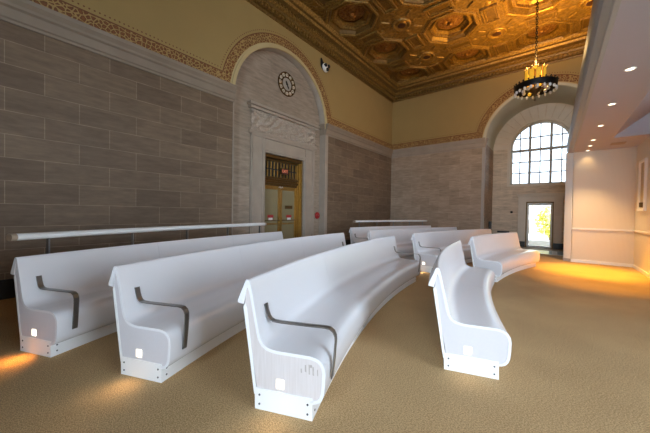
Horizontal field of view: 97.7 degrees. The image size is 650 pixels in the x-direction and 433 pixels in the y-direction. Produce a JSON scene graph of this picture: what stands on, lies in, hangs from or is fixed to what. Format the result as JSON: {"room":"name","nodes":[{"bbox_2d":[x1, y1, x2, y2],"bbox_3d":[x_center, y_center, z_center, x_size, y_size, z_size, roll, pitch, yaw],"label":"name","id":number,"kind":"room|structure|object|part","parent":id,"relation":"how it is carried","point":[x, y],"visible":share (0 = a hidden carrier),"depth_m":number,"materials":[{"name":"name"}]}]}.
{"room":"church sanctuary","nodes":[
{"label":"church sanctuary","id":0,"kind":"room"},
{"bbox_2d":[0,0,392,279],"bbox_3d":[-2.477,-2.749,7.385,0.240,8.000,18.400,2,1,39],"label":"wall","id":1,"kind":"structure","parent":0,"point":[89,140],"depth_m":5.70,"materials":[{"name":"stone"}]},
{"bbox_2d":[0,239,350,299],"bbox_3d":[-2.436,1.103,7.360,0.020,0.300,18.400,2,1,39],"label":"baseboard","id":2,"kind":"structure","parent":1,"relation":"attached to","point":[7,286],"depth_m":4.35,"materials":[{"name":"black"}]},
{"bbox_2d":[0,0,392,157],"bbox_3d":[-2.413,-3.142,7.332,0.390,0.390,18.400,2,1,39],"label":"trim","id":3,"kind":"structure","parent":1,"relation":"attached to","point":[27,14],"depth_m":5.36,"materials":[{"name":"stone"}]},
{"bbox_2d":[30,0,391,148],"bbox_3d":[-2.355,-4.413,7.282,0.003,2.154,18.400,2,1,39],"label":"trim","id":4,"kind":"structure","parent":1,"relation":"attached to","point":[241,47],"depth_m":6.82,"materials":[{"name":"brown"}]},
{"bbox_2d":[232,44,326,128],"bbox_3d":[-1.154,-4.135,8.780,0.050,1.970,3.939,2,1,39],"label":"trim","id":5,"kind":"structure","parent":1,"relation":"attached to","point":[261,46],"depth_m":8.46,"materials":[{"name":"beige stone"}]},
{"bbox_2d":[232,102,327,234],"bbox_3d":[-1.160,-0.850,8.877,0.030,4.200,3.950,2,1,39],"label":"trim","id":6,"kind":"structure","parent":1,"relation":"attached to","point":[326,136],"depth_m":10.29,"materials":[{"name":"stone"}]},
{"bbox_2d":[246,0,397,102],"bbox_3d":[-2.107,-6.054,7.078,0.580,0.630,18.400,2,1,39],"label":"trim","id":7,"kind":"structure","parent":1,"relation":"attached to","point":[295,16],"depth_m":9.73,"materials":[{"name":"gold metal"}]},
{"bbox_2d":[321,58,329,71],"bbox_3d":[0.021,-5.349,10.058,0.180,0.437,0.350,2,1,39],"label":"emergency light","id":8,"kind":"object","parent":1,"relation":"attached to","point":[324,66],"visible":1,"depth_m":9.99,"materials":[{"name":"black"}]},
{"bbox_2d":[233,50,319,234],"bbox_3d":[-1.507,-1.924,9.071,0.330,6.330,3.860,2,1,39],"label":"wall","id":9,"kind":"structure","parent":0,"point":[257,77],"depth_m":8.20,"materials":[{"name":"stone"}]},
{"bbox_2d":[247,100,319,236],"bbox_3d":[-1.212,-0.984,9.060,0.198,4.460,2.990,2,1,39],"label":"trim","id":10,"kind":"structure","parent":9,"relation":"attached to","point":[261,143],"depth_m":8.57,"materials":[{"name":"stone"}]},
{"bbox_2d":[264,153,302,238],"bbox_3d":[-1.424,-0.334,9.220,0.260,3.159,1.690,2,1,39],"label":"door","id":11,"kind":"structure","parent":9,"relation":"in","point":[281,190],"depth_m":9.35,"materials":[{"name":"gold metal"}]},
{"bbox_3d":[-1.722,0.065,8.980,0.010,1.850,0.571,2,1,39],"label":"pane","id":12,"kind":"part","parent":11,"relation":"part of","materials":[{"name":"clear glass"}]},
{"bbox_2d":[265,160,295,179],"bbox_3d":[-1.459,-1.501,9.245,0.105,0.480,1.590,2,1,39],"label":"grille","id":13,"kind":"object","parent":11,"relation":"attached to","point":[272,167],"depth_m":9.18,"materials":[{"name":"gold metal"}]},
{"bbox_2d":[280,168,287,174],"bbox_3d":[-1.350,-1.459,9.267,0.148,0.200,0.300,2,1,39],"label":"exit sign","id":14,"kind":"object","parent":11,"relation":"attached to","point":[283,171],"visible":1,"depth_m":9.18,"materials":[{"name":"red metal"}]},
{"bbox_3d":[-1.252,0.063,9.563,0.010,1.850,0.571,2,1,39],"label":"pane","id":15,"kind":"part","parent":11,"relation":"part of","materials":[{"name":"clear glass"}]},
{"bbox_2d":[251,108,315,146],"bbox_3d":[-1.168,-2.753,9.020,0.147,0.600,2.730,2,1,39],"label":"trim","id":16,"kind":"structure","parent":9,"relation":"attached to","point":[261,121],"depth_m":8.86,"materials":[{"name":"stone"}]},
{"bbox_2d":[278,72,295,96],"bbox_3d":[-1.210,-4.215,9.057,0.042,0.750,0.750,2,1,39],"label":"wall clock","id":17,"kind":"object","parent":9,"relation":"attached to","point":[286,83],"visible":1,"depth_m":9.04,"materials":[{"name":"brown metal"}]},
{"bbox_2d":[0,254,649,432],"bbox_3d":[2.286,1.388,3.202,13.800,0.001,18.250,2,1,39],"label":"floor","id":18,"kind":"structure","parent":0,"point":[579,333],"depth_m":2.38,"materials":[{"name":"beige carpet"}]},
{"bbox_2d":[6,223,266,253],"bbox_3d":[-2.352,0.724,4.806,0.241,1.136,4.268,1,1,24],"label":"handrail","id":19,"kind":"object","parent":18,"relation":"on","point":[60,234],"visible":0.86,"depth_m":3.73,"materials":[{"name":"white"}]},
{"bbox_3d":[-3.061,0.771,3.139,0.040,1.070,0.016,1,1,17],"label":"post","id":20,"kind":"part","parent":19,"relation":"part of","materials":[{"name":"metal"}]},
{"bbox_3d":[-2.745,0.763,4.045,0.040,1.070,0.016,1,1,21],"label":"post","id":21,"kind":"part","parent":19,"relation":"part of","materials":[{"name":"metal"}]},
{"bbox_3d":[-2.342,0.192,4.799,0.234,0.070,4.266,1,1,24],"label":"rail","id":22,"kind":"part","parent":19,"relation":"part of","materials":[{"name":"white"}]},
{"bbox_2d":[10,231,282,357],"bbox_3d":[-1.906,0.843,4.837,0.844,0.912,4.688,1,1,25],"label":"bench","id":23,"kind":"object","parent":18,"relation":"on","point":[65,300],"visible":0.42,"depth_m":3.01,"materials":[{"name":"white wood"}]},
{"bbox_3d":[-2.119,0.874,4.934,0.290,0.640,4.668,1,1,25],"label":"panel","id":24,"kind":"part","parent":23,"relation":"part of","materials":[{"name":"white"}]},
{"bbox_3d":[-2.772,0.828,2.730,0.592,0.722,0.023,1,1,16],"label":"panel","id":25,"kind":"part","parent":23,"relation":"part of","materials":[{"name":"white laminate"}]},
{"bbox_3d":[-2.669,0.847,2.829,0.558,0.471,0.044,1,1,17],"label":"armrest","id":26,"kind":"part","parent":23,"relation":"part of","materials":[{"name":"metal"}]},
{"bbox_2d":[108,233,345,382],"bbox_3d":[-0.546,0.867,4.614,0.894,0.912,5.055,1,1,26],"label":"bench","id":27,"kind":"object","parent":18,"relation":"on","point":[171,311],"visible":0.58,"depth_m":2.77,"materials":[{"name":"white"}]},
{"bbox_3d":[-0.757,0.898,4.718,0.337,0.640,5.032,1,1,26],"label":"panel","id":28,"kind":"part","parent":27,"relation":"part of","materials":[{"name":"white"}]},
{"bbox_2d":[136,349,141,357],"bbox_3d":[-1.548,1.138,2.362,0.056,0.062,0.004,1,1,16],"label":"step light","id":29,"kind":"object","parent":27,"relation":"on","point":[138,351],"depth_m":2.36,"materials":[{"name":"white plastic"}]},
{"bbox_3d":[-1.526,0.853,2.366,0.592,0.722,0.023,1,1,16],"label":"panel","id":30,"kind":"part","parent":27,"relation":"part of","materials":[{"name":"white plastic"}]},
{"bbox_3d":[-1.423,0.871,2.466,0.558,0.471,0.044,1,1,17],"label":"armrest","id":31,"kind":"part","parent":27,"relation":"part of","materials":[{"name":"metal"}]},
{"bbox_2d":[238,236,420,420],"bbox_3d":[0.604,0.893,4.030,0.878,0.912,4.644,1,1,26],"label":"bench","id":32,"kind":"object","parent":18,"relation":"on","point":[303,317],"visible":1,"depth_m":2.39,"materials":[{"name":"white"}]},
{"bbox_3d":[0.394,0.925,4.135,0.321,0.640,4.621,1,1,26],"label":"panel","id":33,"kind":"part","parent":32,"relation":"part of","materials":[{"name":"white wood"}]},
{"bbox_2d":[276,379,283,389],"bbox_3d":[-0.311,1.163,1.966,0.056,0.062,0.004,1,1,16],"label":"step light","id":34,"kind":"object","parent":32,"relation":"on","point":[279,382],"depth_m":1.97,"materials":[{"name":"white plastic"}]},
{"bbox_3d":[-0.290,0.877,1.971,0.592,0.722,0.023,1,1,16],"label":"panel","id":35,"kind":"part","parent":32,"relation":"part of","materials":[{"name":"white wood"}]},
{"bbox_3d":[-0.187,0.896,2.071,0.558,0.471,0.044,1,1,17],"label":"armrest","id":36,"kind":"part","parent":32,"relation":"part of","materials":[{"name":"metal"}]},
{"bbox_3d":[1.683,0.869,5.848,0.558,0.471,0.044,2,1,36],"label":"armrest","id":37,"kind":"part","parent":32,"relation":"part of","materials":[{"name":"metal"}]},
{"bbox_2d":[349,225,430,243],"bbox_3d":[2.777,0.829,10.625,4.607,0.912,0.839,0,1,-37],"label":"bench","id":38,"kind":"object","parent":18,"relation":"on","point":[357,234],"visible":0.19,"depth_m":9.79,"materials":[{"name":"white"}]},
{"bbox_2d":[353,220,427,226],"bbox_3d":[2.639,0.708,11.010,4.228,1.136,0.238,0,1,-36],"label":"handrail","id":39,"kind":"object","parent":18,"relation":"on","point":[354,221],"visible":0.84,"depth_m":10.96,"materials":[{"name":"white"}]},
{"bbox_3d":[2.650,0.177,11.002,4.225,0.070,0.231,0,1,-36],"label":"rail","id":40,"kind":"part","parent":39,"relation":"part of","materials":[{"name":"white"}]},
{"bbox_2d":[367,227,456,259],"bbox_3d":[3.228,0.855,9.313,4.944,0.912,0.868,0,1,-39],"label":"bench","id":41,"kind":"object","parent":18,"relation":"on","point":[404,243],"visible":0.38,"depth_m":8.79,"materials":[{"name":"white"}]},
{"bbox_2d":[411,229,491,272],"bbox_3d":[4.054,0.883,8.316,4.543,0.912,0.862,0,1,-39],"label":"bench","id":42,"kind":"object","parent":18,"relation":"on","point":[428,245],"visible":0.46,"depth_m":7.76,"materials":[{"name":"white"}]},
{"bbox_3d":[2.407,0.846,6.862,0.592,0.722,0.023,2,1,42],"label":"panel","id":43,"kind":"part","parent":42,"relation":"part of","materials":[{"name":"white laminate"}]},
{"bbox_2d":[428,240,511,379],"bbox_3d":[1.948,0.916,3.875,0.766,0.912,3.182,1,1,29],"label":"bench","id":44,"kind":"object","parent":18,"relation":"on","point":[474,339],"visible":1,"depth_m":2.57,"materials":[{"name":"white plastic"}]},
{"bbox_3d":[1.747,0.948,3.985,0.222,0.640,3.163,1,1,29],"label":"panel","id":45,"kind":"part","parent":44,"relation":"part of","materials":[{"name":"white plastic"}]},
{"bbox_2d":[464,346,471,354],"bbox_3d":[1.257,1.179,2.498,0.056,0.062,0.004,1,1,21],"label":"step light","id":46,"kind":"object","parent":44,"relation":"on","point":[467,349],"depth_m":2.50,"materials":[{"name":"white plastic"}]},
{"bbox_3d":[1.279,0.894,2.501,0.592,0.722,0.023,1,1,21],"label":"panel","id":47,"kind":"part","parent":44,"relation":"part of","materials":[{"name":"white laminate"}]},
{"bbox_2d":[468,232,539,281],"bbox_3d":[4.507,0.908,7.075,3.076,0.912,0.759,0,1,-41],"label":"bench","id":48,"kind":"object","parent":18,"relation":"on","point":[501,253],"visible":0.92,"depth_m":6.83,"materials":[{"name":"white"}]},
{"bbox_3d":[3.433,0.874,6.062,0.592,0.722,0.023,2,1,42],"label":"panel","id":49,"kind":"part","parent":48,"relation":"part of","materials":[{"name":"white laminate"}]},
{"bbox_2d":[298,0,592,84],"bbox_3d":[2.661,-6.294,3.414,12.360,0.315,19.470,2,1,39],"label":"ceiling","id":50,"kind":"structure","parent":0,"point":[407,40],"depth_m":9.49,"materials":[{"name":"gold wood"}]},
{"bbox_2d":[513,0,558,100],"bbox_3d":[6.006,-4.869,8.068,1.044,3.180,1.038,2,1,39],"label":"chandelier","id":51,"kind":"object","parent":50,"relation":"hanging from","point":[532,82],"visible":1,"depth_m":7.98,"materials":[{"name":"black metal"}]},
{"bbox_3d":[5.783,-3.960,7.945,0.016,0.360,0.110,0,1,-33],"label":"amber panel","id":52,"kind":"part","parent":51,"relation":"part of","materials":[{"name":"glass"}]},
{"bbox_3d":[5.990,-3.819,8.083,0.320,1.080,0.320,2,1,39],"label":"stem","id":53,"kind":"part","parent":51,"relation":"part of","materials":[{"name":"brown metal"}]},
{"bbox_3d":[6.013,-5.325,8.060,0.057,2.076,0.057,1,1,-6],"label":"chain","id":54,"kind":"part","parent":51,"relation":"part of","materials":[{"name":"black metal"}]},
{"bbox_3d":[5.989,-3.717,8.085,0.898,0.219,0.898,1,1,16],"label":"arm","id":55,"kind":"part","parent":51,"relation":"part of","materials":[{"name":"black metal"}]},
{"bbox_3d":[5.903,-3.957,7.848,0.110,0.360,0.016,1,1,21],"label":"amber panel","id":56,"kind":"part","parent":51,"relation":"part of","materials":[{"name":"glass"}]},
{"bbox_2d":[390,56,582,231],"bbox_3d":[9.114,-2.627,11.219,13.000,8.000,2.120,2,1,39],"label":"wall","id":57,"kind":"structure","parent":0,"point":[443,189],"depth_m":12.73,"materials":[{"name":"stone"}]},
{"bbox_2d":[392,137,487,157],"bbox_3d":[8.459,-3.020,10.392,13.000,0.390,0.310,2,1,39],"label":"trim","id":58,"kind":"structure","parent":57,"relation":"attached to","point":[476,143],"depth_m":12.83,"materials":[{"name":"stone"}]},
{"bbox_2d":[480,147,484,228],"bbox_3d":[8.054,-0.736,10.701,3.860,4.200,0.035,2,1,39],"label":"trim","id":59,"kind":"structure","parent":57,"relation":"attached to","point":[483,149],"depth_m":11.86,"materials":[{"name":"stone"}]},
{"bbox_2d":[392,72,579,149],"bbox_3d":[8.472,-4.267,10.366,13.000,2.104,0.003,2,1,39],"label":"trim","id":60,"kind":"structure","parent":57,"relation":"attached to","point":[568,78],"depth_m":11.89,"materials":[{"name":"brown"}]},
{"bbox_2d":[393,31,587,102],"bbox_3d":[8.318,-5.939,10.119,13.000,0.630,0.580,2,1,39],"label":"trim","id":61,"kind":"structure","parent":57,"relation":"attached to","point":[558,49],"depth_m":11.31,"materials":[{"name":"gold metal"}]},
{"bbox_2d":[483,82,577,138],"bbox_3d":[8.109,-3.995,10.659,3.839,1.920,0.050,2,1,39],"label":"trim","id":62,"kind":"structure","parent":57,"relation":"attached to","point":[559,83],"depth_m":11.38,"materials":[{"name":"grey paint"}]},
{"bbox_2d":[492,103,572,243],"bbox_3d":[9.506,-1.780,12.467,3.720,6.280,0.350,2,1,39],"label":"wall niche","id":63,"kind":"object","parent":57,"relation":"in","point":[504,198],"visible":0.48,"depth_m":13.14,"materials":[{"name":"stone"}]},
{"bbox_2d":[510,120,568,184],"bbox_3d":[9.440,-2.806,12.446,2.220,2.750,0.120,2,1,39],"label":"window","id":64,"kind":"structure","parent":63,"relation":"attached to","point":[538,151],"depth_m":12.45,"materials":[{"name":"beige"}]},
{"bbox_2d":[526,203,552,247],"bbox_3d":[9.415,0.384,12.475,0.880,1.962,0.060,2,1,39],"label":"door","id":65,"kind":"structure","parent":63,"relation":"attached to","point":[528,204],"depth_m":12.42,"materials":[{"name":"white metal"}]},
{"bbox_2d":[519,241,563,248],"bbox_3d":[9.318,1.240,12.337,3.660,0.240,0.100,2,1,39],"label":"baseboard","id":66,"kind":"structure","parent":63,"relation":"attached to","point":[522,243],"depth_m":11.96,"materials":[{"name":"black"}]},
{"bbox_2d":[494,103,573,150],"bbox_3d":[9.400,-3.973,12.309,3.599,1.793,0.020,2,1,39],"label":"trim","id":67,"kind":"structure","parent":57,"relation":"attached to","point":[502,143],"depth_m":12.55,"materials":[{"name":"stone"}]},
{"bbox_2d":[507,117,569,186],"bbox_3d":[9.362,-2.811,12.349,2.400,2.920,0.110,2,1,39],"label":"trim","id":68,"kind":"structure","parent":57,"relation":"attached to","point":[544,118],"depth_m":12.64,"materials":[{"name":"stone"}]},
{"bbox_2d":[525,202,553,248],"bbox_3d":[9.339,0.359,12.381,0.980,2.000,0.060,2,1,39],"label":"trim","id":69,"kind":"structure","parent":57,"relation":"attached to","point":[526,202],"depth_m":12.33,"materials":[{"name":"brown metal"}]},
{"bbox_2d":[516,193,564,243],"bbox_3d":[9.289,0.179,12.312,1.680,2.360,0.170,2,1,39],"label":"trim","id":70,"kind":"structure","parent":57,"relation":"attached to","point":[557,198],"depth_m":12.16,"materials":[{"name":"stone"}]},
{"bbox_2d":[520,246,562,251],"bbox_3d":[9.096,1.358,12.066,3.860,0.001,1.500,2,1,39],"label":"step","id":71,"kind":"structure","parent":0,"point":[531,248],"depth_m":11.80,"materials":[{"name":"grey stone"}]},
{"bbox_2d":[525,249,562,255],"bbox_3d":[8.576,1.380,10.687,13.000,0.026,1.300,2,1,39],"label":"floor","id":72,"kind":"structure","parent":0,"point":[539,251],"depth_m":10.77,"materials":[{"name":"white stone"}]},
{"bbox_2d":[571,147,636,263],"bbox_3d":[8.126,-0.269,8.336,1.320,3.340,0.140,2,1,39],"label":"wall","id":73,"kind":"structure","parent":0,"point":[604,181],"depth_m":8.24,"materials":[{"name":"white paint"}]},
{"bbox_2d":[563,153,573,258],"bbox_3d":[7.643,-0.295,8.905,0.188,3.360,0.420,2,1,39],"label":"trim","id":74,"kind":"structure","parent":73,"relation":"attached to","point":[569,173],"depth_m":8.78,"materials":[{"name":"white paint"}]},
{"bbox_2d":[567,0,621,152],"bbox_3d":[3.182,-2.085,3.319,0.160,0.312,14.170,2,1,39],"label":"trim","id":75,"kind":"structure","parent":73,"relation":"attached to","point":[603,15],"depth_m":3.51,"materials":[{"name":"grey paint"}]},
{"bbox_2d":[571,259,632,266],"bbox_3d":[8.052,1.356,8.300,1.320,0.090,0.015,2,1,39],"label":"baseboard","id":76,"kind":"structure","parent":73,"relation":"attached to","point":[572,260],"depth_m":8.27,"materials":[{"name":"white wood"}]},
{"bbox_2d":[574,0,649,151],"bbox_3d":[5.566,-2.151,1.397,5.980,0.550,14.170,2,1,39],"label":"ceiling","id":77,"kind":"structure","parent":0,"point":[628,45],"depth_m":4.33,"materials":[{"name":"grey paint"}]},
{"bbox_2d":[610,141,626,144],"bbox_3d":[7.741,-1.927,7.499,0.280,0.012,0.300,2,1,39],"label":"ceiling vent","id":78,"kind":"object","parent":77,"relation":"in","point":[616,143],"visible":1,"depth_m":7.47,"materials":[{"name":"beige metal"}]},
{"bbox_2d":[624,67,636,71],"bbox_3d":[3.999,-1.930,3.721,0.120,0.008,0.120,2,1,39],"label":"recessed light","id":79,"kind":"object","parent":77,"relation":"in","point":[629,68],"visible":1,"depth_m":3.72,"materials":[{"name":"white"}]},
{"bbox_2d":[633,137,649,273],"bbox_3d":[7.464,-0.250,6.352,0.140,3.340,4.060,2,1,39],"label":"wall","id":80,"kind":"structure","parent":0,"point":[642,218],"depth_m":7.14,"materials":[{"name":"white paint"}]},
{"bbox_2d":[572,228,649,234],"bbox_3d":[6.844,0.382,6.763,1.326,0.045,3.920,2,1,39],"label":"trim","id":81,"kind":"structure","parent":80,"relation":"attached to","point":[572,228],"depth_m":8.11,"materials":[{"name":"white"}]},
{"bbox_2d":[633,264,649,277],"bbox_3d":[7.330,1.373,6.364,0.015,0.090,3.905,2,1,39],"label":"baseboard","id":82,"kind":"structure","parent":80,"relation":"attached to","point":[640,270],"depth_m":7.09,"materials":[{"name":"white wood"}]},
{"bbox_2d":[636,158,647,210],"bbox_3d":[8.009,-0.788,7.177,0.070,1.308,0.710,2,1,39],"label":"wall niche","id":83,"kind":"object","parent":80,"relation":"attached to","point":[643,164],"visible":1,"depth_m":7.16,"materials":[{"name":"white paint"}]},
{"bbox_3d":[8.031,-0.788,7.158,0.012,1.170,0.530,2,1,39],"label":"panel","id":84,"kind":"part","parent":83,"relation":"part of","materials":[{"name":"beige paint"}]},
{"label":"outside","id":85,"kind":"structure","parent":0,"visible":0},
{"bbox_2d":[528,226,549,239],"bbox_3d":[12.468,1.669,-0.413,60.000,0.100,75.000,2,1,39],"label":"ground","id":86,"kind":"structure","parent":85,"point":[532,235],"depth_m":20.16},
{"bbox_2d":[529,205,543,212],"bbox_3d":[19.665,-0.789,27.823,3.566,4.198,3.563,2,1,39],"label":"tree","id":87,"kind":"object","parent":86,"relation":"on","point":[531,206],"visible":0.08,"depth_m":27.31,"materials":[{"name":"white plant"}]},
{"bbox_2d":[529,220,545,233],"bbox_3d":[16.946,0.827,21.054,11.200,1.080,0.070,2,1,39],"label":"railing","id":88,"kind":"object","parent":86,"relation":"on","point":[529,220],"visible":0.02,"depth_m":21.82,"materials":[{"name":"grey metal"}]},
{"bbox_2d":[528,239,549,246],"bbox_3d":[10.134,1.246,13.413,7.000,0.260,0.600,2,1,39],"label":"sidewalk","id":89,"kind":"structure","parent":86,"relation":"on","point":[533,242],"depth_m":13.22,"materials":[{"name":"grey concrete"}]},
{"bbox_2d":[534,206,550,239],"bbox_3d":[13.050,0.370,16.455,1.540,2.019,1.564,2,1,39],"label":"tree","id":90,"kind":"object","parent":86,"relation":"on","point":[544,215],"visible":0.52,"depth_m":16.43,"materials":[{"name":"yellow plant"}]}
]}

